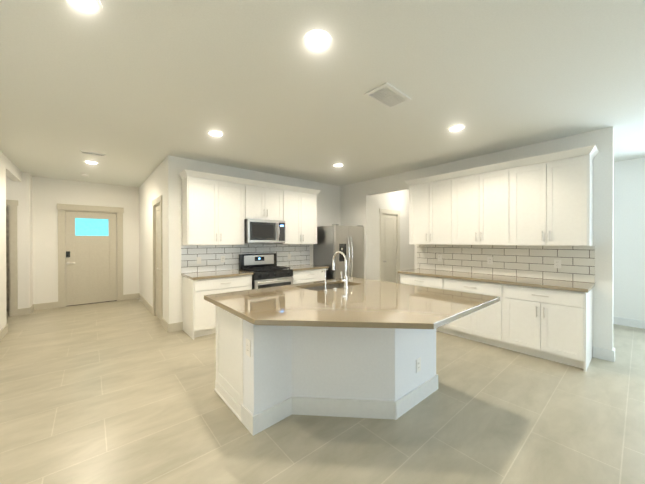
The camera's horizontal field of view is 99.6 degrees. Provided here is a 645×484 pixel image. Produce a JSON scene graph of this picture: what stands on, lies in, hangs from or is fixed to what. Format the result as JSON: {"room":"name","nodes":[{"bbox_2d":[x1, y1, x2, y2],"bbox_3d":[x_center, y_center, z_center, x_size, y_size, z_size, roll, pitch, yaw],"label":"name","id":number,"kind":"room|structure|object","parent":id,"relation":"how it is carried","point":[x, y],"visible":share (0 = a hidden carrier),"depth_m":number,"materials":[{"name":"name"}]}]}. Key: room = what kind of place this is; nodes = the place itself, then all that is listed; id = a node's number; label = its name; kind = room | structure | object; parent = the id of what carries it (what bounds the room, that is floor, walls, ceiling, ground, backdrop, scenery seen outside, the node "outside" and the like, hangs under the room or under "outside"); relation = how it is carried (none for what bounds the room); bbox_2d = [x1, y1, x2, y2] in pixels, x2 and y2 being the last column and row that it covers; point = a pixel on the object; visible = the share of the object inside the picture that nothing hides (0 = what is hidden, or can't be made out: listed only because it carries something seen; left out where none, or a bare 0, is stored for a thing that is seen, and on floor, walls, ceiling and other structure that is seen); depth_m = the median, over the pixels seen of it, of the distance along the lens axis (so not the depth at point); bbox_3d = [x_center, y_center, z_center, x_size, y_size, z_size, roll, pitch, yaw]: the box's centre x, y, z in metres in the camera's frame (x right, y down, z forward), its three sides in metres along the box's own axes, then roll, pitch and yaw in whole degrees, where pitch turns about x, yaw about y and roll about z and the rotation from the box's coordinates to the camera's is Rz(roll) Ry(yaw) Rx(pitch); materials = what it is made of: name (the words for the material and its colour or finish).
{"room":"kitchen","nodes":[
{"label":"kitchen","id":0,"kind":"room"},
{"bbox_2d":[6,207,8,311],"bbox_3d":[-6.544,0.033,5.201,1.250,2.790,0.480,0,0,-40],"label":"door","id":1,"kind":"structure","parent":0,"point":[7,259],"depth_m":5.56,"materials":[{"name":"white wood"}]},
{"bbox_2d":[0,150,21,329],"bbox_3d":[-1.943,0.043,0.635,0.120,2.790,12.200,0,0,-40],"label":"wall","id":2,"kind":"structure","parent":0,"point":[9,169],"depth_m":4.18,"materials":[{"name":"paint"}]},
{"bbox_2d":[0,324,7,340],"bbox_3d":[-1.535,1.373,0.254,0.036,0.130,10.686,0,0,-40],"label":"baseboard","id":3,"kind":"structure","parent":2,"relation":"attached to","point":[4,330],"depth_m":4.09,"materials":[{"name":"paint"}]},
{"bbox_2d":[6,172,30,308],"bbox_3d":[-6.722,0.035,4.655,2.370,2.790,0.120,0,0,-40],"label":"wall","id":4,"kind":"structure","parent":0,"point":[18,191],"depth_m":5.33,"materials":[{"name":"paint"}]},
{"bbox_2d":[6,200,17,316],"bbox_3d":[-6.296,0.313,5.005,0.980,2.230,0.142,0,0,-40],"label":"door frame","id":5,"kind":"structure","parent":4,"relation":"attached to","point":[12,205],"depth_m":5.23,"materials":[{"name":"paint"}]},
{"bbox_2d":[30,174,32,305],"bbox_3d":[-6.028,0.031,5.575,0.120,2.790,0.380,0,0,-40],"label":"wall","id":6,"kind":"structure","parent":0,"point":[31,227],"depth_m":5.57,"materials":[{"name":"paint"}]},
{"bbox_2d":[29,304,34,313],"bbox_3d":[-5.884,1.361,5.520,0.016,0.130,0.376,0,0,-40],"label":"baseboard","id":7,"kind":"structure","parent":6,"relation":"attached to","point":[32,308],"depth_m":5.48,"materials":[{"name":"paint"}]},
{"bbox_2d":[32,176,138,303],"bbox_3d":[-5.318,0.027,6.353,1.970,2.790,0.120,0,0,-40],"label":"wall","id":8,"kind":"structure","parent":0,"point":[49,195],"depth_m":5.93,"materials":[{"name":"paint"}]},
{"bbox_2d":[35,302,57,309],"bbox_3d":[-5.872,1.360,5.793,0.390,0.130,0.016,0,0,-40],"label":"baseboard","id":9,"kind":"structure","parent":8,"relation":"attached to","point":[41,306],"depth_m":5.79,"materials":[{"name":"paint"}]},
{"bbox_2d":[57,204,123,307],"bbox_3d":[-5.336,0.294,6.322,1.170,2.255,0.144,0,0,-40],"label":"door frame","id":10,"kind":"structure","parent":8,"relation":"attached to","point":[64,208],"depth_m":6.05,"materials":[{"name":"paint"}]},
{"bbox_2d":[66,211,116,305],"bbox_3d":[-5.304,0.369,6.300,0.911,2.106,0.109,0,0,-40],"label":"front door","id":11,"kind":"structure","parent":8,"relation":"in","point":[91,257],"depth_m":6.28,"materials":[{"name":"paint"}]},
{"bbox_2d":[123,293,137,299],"bbox_3d":[-4.750,1.354,6.751,0.320,0.130,0.016,0,0,-40],"label":"baseboard","id":12,"kind":"structure","parent":8,"relation":"attached to","point":[128,296],"depth_m":6.74,"materials":[{"name":"paint"}]},
{"bbox_2d":[139,157,166,321],"bbox_3d":[-3.517,0.026,5.668,0.120,2.790,3.260,0,0,-40],"label":"wall","id":13,"kind":"structure","parent":0,"point":[153,186],"depth_m":5.58,"materials":[{"name":"paint"}]},
{"bbox_2d":[138,293,152,314],"bbox_3d":[-3.960,1.356,6.088,0.016,0.130,2.050,0,0,-40],"label":"baseboard","id":14,"kind":"structure","parent":13,"relation":"attached to","point":[148,306],"depth_m":5.91,"materials":[{"name":"paint"}]},
{"bbox_2d":[152,195,162,324],"bbox_3d":[-2.976,0.313,5.019,0.142,2.220,0.880,0,0,-40],"label":"door frame","id":15,"kind":"structure","parent":13,"relation":"attached to","point":[157,201],"depth_m":5.19,"materials":[{"name":"paint"}]},
{"bbox_2d":[156,205,159,318],"bbox_3d":[-3.009,0.369,4.991,0.098,2.089,0.628,0,0,-40],"label":"pantry door","id":16,"kind":"structure","parent":13,"relation":"in","point":[158,261],"depth_m":5.09,"materials":[{"name":"paint"}]},
{"bbox_2d":[162,318,169,332],"bbox_3d":[-2.582,1.360,4.473,0.016,0.130,0.496,0,0,-40],"label":"baseboard","id":17,"kind":"structure","parent":13,"relation":"attached to","point":[166,326],"depth_m":4.42,"materials":[{"name":"paint"}]},
{"bbox_2d":[167,155,340,323],"bbox_3d":[-1.028,0.023,5.570,3.780,2.790,0.120,0,0,-40],"label":"wall","id":18,"kind":"structure","parent":0,"point":[328,204],"depth_m":4.42,"materials":[{"name":"paint"}]},
{"bbox_2d":[181,243,309,273],"bbox_3d":[-1.283,0.243,5.258,2.625,0.526,0.018,0,0,-40],"label":"backsplash","id":19,"kind":"structure","parent":18,"relation":"attached to","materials":[{"name":"tile"}]},
{"bbox_2d":[245,219,284,242],"bbox_3d":[-1.115,-0.191,5.093,0.760,0.428,0.461,0,0,-40],"label":"over-the-range microwave","id":20,"kind":"object","parent":18,"relation":"attached to","point":[263,231],"visible":0.96,"depth_m":4.92,"materials":[{"name":"silver metal"}]},
{"bbox_2d":[0,299,644,483],"bbox_3d":[0.117,1.476,2.988,11.200,0.100,13.100,0,0,-40],"label":"floor","id":21,"kind":"structure","parent":0,"point":[118,392],"depth_m":2.17,"materials":[{"name":"tile"}]},
{"bbox_2d":[179,169,328,339],"bbox_3d":[-1.083,0.158,5.011,2.680,2.525,0.654,0,0,-40],"label":"kitchen cabinets","id":22,"kind":"object","parent":21,"relation":"on","point":[218,210],"visible":0.77,"depth_m":4.62,"materials":[{"name":"paint"}]},
{"bbox_2d":[181,264,328,279],"bbox_3d":[-1.079,0.525,5.021,2.625,0.038,0.645,0,0,-40],"label":"countertop","id":23,"kind":"structure","parent":22,"relation":"on","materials":[{"name":"beige stone"}]},
{"bbox_2d":[239,253,293,288],"bbox_3d":[-1.017,0.823,4.984,0.760,1.195,0.718,0,0,-40],"label":"gas range","id":24,"kind":"object","parent":21,"relation":"on","point":[265,269],"visible":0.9,"depth_m":4.92,"materials":[{"name":"black metal"}]},
{"bbox_2d":[214,307,437,435],"bbox_3d":[0.025,0.989,2.650,1.664,0.876,1.447,0,0,-40],"label":"kitchen island","id":25,"kind":"object","parent":21,"relation":"on","point":[264,380],"depth_m":2.23,"materials":[{"name":"paint"}]},
{"bbox_2d":[204,277,499,370],"bbox_3d":[0.254,0.532,2.584,2.070,0.038,1.890,0,0,-40],"label":"island countertop","id":26,"kind":"structure","parent":25,"relation":"on","point":[341,322],"depth_m":2.24,"materials":[{"name":"beige stone"}]},
{"bbox_2d":[304,283,352,290],"bbox_3d":[0.082,0.662,3.232,0.762,0.224,0.432,0,0,-40],"label":"sink","id":27,"kind":"object","parent":26,"relation":"in","point":[317,287],"depth_m":3.45,"materials":[{"name":"metal"}]},
{"bbox_2d":[322,268,336,290],"bbox_3d":[0.063,0.394,2.906,0.181,0.235,0.089,0,0,-40],"label":"soap dispenser","id":28,"kind":"object","parent":26,"relation":"on","point":[334,289],"depth_m":2.85,"materials":[{"name":"silver metal"}]},
{"bbox_2d":[332,251,347,287],"bbox_3d":[0.179,0.307,3.089,0.107,0.407,0.247,0,0,-40],"label":"faucet","id":29,"kind":"object","parent":26,"relation":"on","point":[345,280],"depth_m":3.03,"materials":[{"name":"silver metal"}]},
{"bbox_2d":[313,224,363,279],"bbox_3d":[0.388,0.522,6.132,0.870,1.785,0.805,0,0,-40],"label":"refrigerator","id":30,"kind":"object","parent":21,"relation":"on","point":[348,241],"visible":0.58,"depth_m":5.84,"materials":[{"name":"silver metal"}]},
{"bbox_2d":[398,272,437,330],"bbox_3d":[1.855,0.979,4.629,0.618,0.876,0.858,0,0,-40],"label":"base cabinet","id":31,"kind":"object","parent":21,"relation":"on","point":[425,281],"depth_m":4.45,"materials":[{"name":"paint"}]},
{"bbox_2d":[438,276,493,345],"bbox_3d":[2.339,0.980,4.061,0.618,0.876,0.934,0,0,-40],"label":"base cabinet","id":32,"kind":"object","parent":21,"relation":"on","point":[478,326],"depth_m":3.85,"materials":[{"name":"paint"}]},
{"bbox_2d":[494,284,592,371],"bbox_3d":[2.823,0.982,3.494,0.618,0.876,0.858,0,0,-40],"label":"base cabinet","id":33,"kind":"object","parent":21,"relation":"on","point":[551,324],"depth_m":3.25,"materials":[{"name":"paint"}]},
{"bbox_2d":[402,268,593,291],"bbox_3d":[2.328,0.523,4.051,0.645,0.038,2.390,0,0,-40],"label":"countertop","id":34,"kind":"structure","parent":33,"relation":"on","point":[526,281],"depth_m":3.68,"materials":[{"name":"beige stone"}]},
{"bbox_2d":[0,0,644,189],"bbox_3d":[0.113,-1.414,2.978,11.200,0.100,13.100,0,0,-40],"label":"ceiling","id":35,"kind":"structure","parent":0,"point":[137,92],"depth_m":2.33,"materials":[{"name":"paint"}]},
{"bbox_2d":[64,0,101,13],"bbox_3d":[-1.350,-1.352,1.519,0.190,0.008,0.190,0,0,-40],"label":"recessed light","id":36,"kind":"object","parent":35,"relation":"in","point":[91,6],"visible":1,"depth_m":1.55,"materials":[{"name":"white"}]},
{"bbox_2d":[84,161,98,163],"bbox_3d":[-3.953,-1.359,4.661,0.190,0.008,0.190,0,0,-40],"label":"recessed light","id":37,"kind":"object","parent":35,"relation":"in","point":[91,162],"visible":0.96,"depth_m":4.65,"materials":[{"name":"white"}]},
{"bbox_2d":[80,150,105,156],"bbox_3d":[-3.529,-1.357,4.195,0.300,0.012,0.150,0,0,-40],"label":"ceiling vent","id":38,"kind":"object","parent":35,"relation":"in","point":[92,153],"visible":1,"depth_m":4.18,"materials":[{"name":"white metal"}]},
{"bbox_2d":[207,130,223,136],"bbox_3d":[-1.342,-1.359,3.419,0.190,0.008,0.190,0,0,-40],"label":"recessed light","id":39,"kind":"object","parent":35,"relation":"in","point":[215,133],"visible":0.94,"depth_m":3.40,"materials":[{"name":"white"}]},
{"bbox_2d":[303,30,331,50],"bbox_3d":[-0.034,-1.355,1.840,0.190,0.008,0.190,0,0,-40],"label":"recessed light","id":40,"kind":"object","parent":35,"relation":"in","point":[317,40],"visible":1,"depth_m":1.83,"materials":[{"name":"white"}]},
{"bbox_2d":[333,163,343,166],"bbox_3d":[0.282,-1.366,4.844,0.190,0.008,0.190,0,0,-40],"label":"recessed light","id":41,"kind":"object","parent":35,"relation":"in","point":[338,165],"visible":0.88,"depth_m":4.85,"materials":[{"name":"white"}]},
{"bbox_2d":[364,82,410,108],"bbox_3d":[0.611,-1.357,2.548,0.408,0.012,0.264,0,0,-40],"label":"ceiling vent","id":42,"kind":"object","parent":35,"relation":"in","point":[387,95],"visible":1,"depth_m":2.53,"materials":[{"name":"white metal"}]},
{"bbox_2d":[448,124,464,131],"bbox_3d":[1.604,-1.363,3.264,0.190,0.008,0.190,0,0,-40],"label":"recessed light","id":43,"kind":"object","parent":35,"relation":"in","point":[454,128],"visible":0.88,"depth_m":3.26,"materials":[{"name":"white"}]},
{"bbox_2d":[362,181,413,280],"bbox_3d":[1.931,0.013,7.017,2.600,2.790,0.120,0,0,-40],"label":"wall","id":44,"kind":"structure","parent":0,"point":[372,205],"depth_m":6.41,"materials":[{"name":"paint"}]},
{"bbox_2d":[379,209,399,282],"bbox_3d":[1.629,0.310,6.745,0.835,2.200,0.142,0,0,-40],"label":"door frame","id":45,"kind":"structure","parent":44,"relation":"attached to","point":[389,212],"depth_m":6.82,"materials":[{"name":"white paint"}]},
{"bbox_2d":[383,214,396,282],"bbox_3d":[1.669,0.366,6.705,0.592,2.069,0.126,0,0,-40],"label":"door","id":46,"kind":"structure","parent":44,"relation":"in","point":[389,247],"depth_m":6.73,"materials":[{"name":"white paint"}]},
{"bbox_2d":[341,127,613,356],"bbox_3d":[1.955,0.021,5.079,0.120,2.790,4.740,0,0,-40],"label":"wall","id":47,"kind":"structure","parent":0,"point":[602,140],"depth_m":3.35,"materials":[{"name":"paint"}]},
{"bbox_2d":[406,177,425,243],"bbox_3d":[1.831,-0.526,4.873,0.326,1.140,0.451,0,0,-40],"label":"upper cabinet","id":48,"kind":"object","parent":47,"relation":"attached to","point":[417,188],"depth_m":4.81,"materials":[{"name":"paint"}]},
{"bbox_2d":[426,173,445,243],"bbox_3d":[2.071,-0.525,4.592,0.326,1.140,0.523,0,0,-40],"label":"upper cabinet","id":49,"kind":"object","parent":47,"relation":"attached to","point":[435,185],"depth_m":4.55,"materials":[{"name":"paint"}]},
{"bbox_2d":[446,168,473,247],"bbox_3d":[2.316,-0.525,4.305,0.326,1.140,0.524,0,0,-40],"label":"upper cabinet","id":50,"kind":"object","parent":47,"relation":"attached to","point":[459,185],"depth_m":4.25,"materials":[{"name":"paint"}]},
{"bbox_2d":[474,164,501,247],"bbox_3d":[2.580,-0.524,3.996,0.326,1.140,0.524,0,0,-40],"label":"upper cabinet","id":51,"kind":"object","parent":47,"relation":"attached to","point":[488,180],"depth_m":3.96,"materials":[{"name":"paint"}]},
{"bbox_2d":[417,245,594,282],"bbox_3d":[2.567,0.275,4.254,0.016,0.458,2.390,0,0,-40],"label":"backsplash","id":52,"kind":"structure","parent":47,"relation":"attached to","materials":[{"name":"tile"}]},
{"bbox_2d":[502,156,537,247],"bbox_3d":[2.825,-0.523,3.709,0.326,1.140,0.523,0,0,-40],"label":"upper cabinet","id":53,"kind":"object","parent":47,"relation":"attached to","point":[516,236],"depth_m":3.66,"materials":[{"name":"paint"}]},
{"bbox_2d":[538,148,593,247],"bbox_3d":[3.064,-0.523,3.428,0.326,1.140,0.451,0,0,-40],"label":"upper cabinet","id":54,"kind":"object","parent":47,"relation":"attached to","point":[565,179],"depth_m":3.32,"materials":[{"name":"paint"}]},
{"bbox_2d":[593,346,614,359],"bbox_3d":[3.030,1.353,3.918,0.032,0.130,1.606,0,0,-40],"label":"baseboard","id":55,"kind":"structure","parent":47,"relation":"attached to","point":[604,354],"depth_m":3.28,"materials":[{"name":"white wood"}]},
{"bbox_2d":[613,157,644,320],"bbox_3d":[6.090,0.020,3.546,0.120,2.790,6.200,0,0,-40],"label":"wall","id":56,"kind":"structure","parent":0,"point":[629,249],"depth_m":4.56,"materials":[{"name":"paint"}]},
{"bbox_2d":[613,316,644,328],"bbox_3d":[5.975,1.350,3.583,0.016,0.130,6.000,0,0,-40],"label":"baseboard","id":57,"kind":"structure","parent":56,"relation":"attached to","point":[616,320],"depth_m":4.56,"materials":[{"name":"white wood"}]}
]}

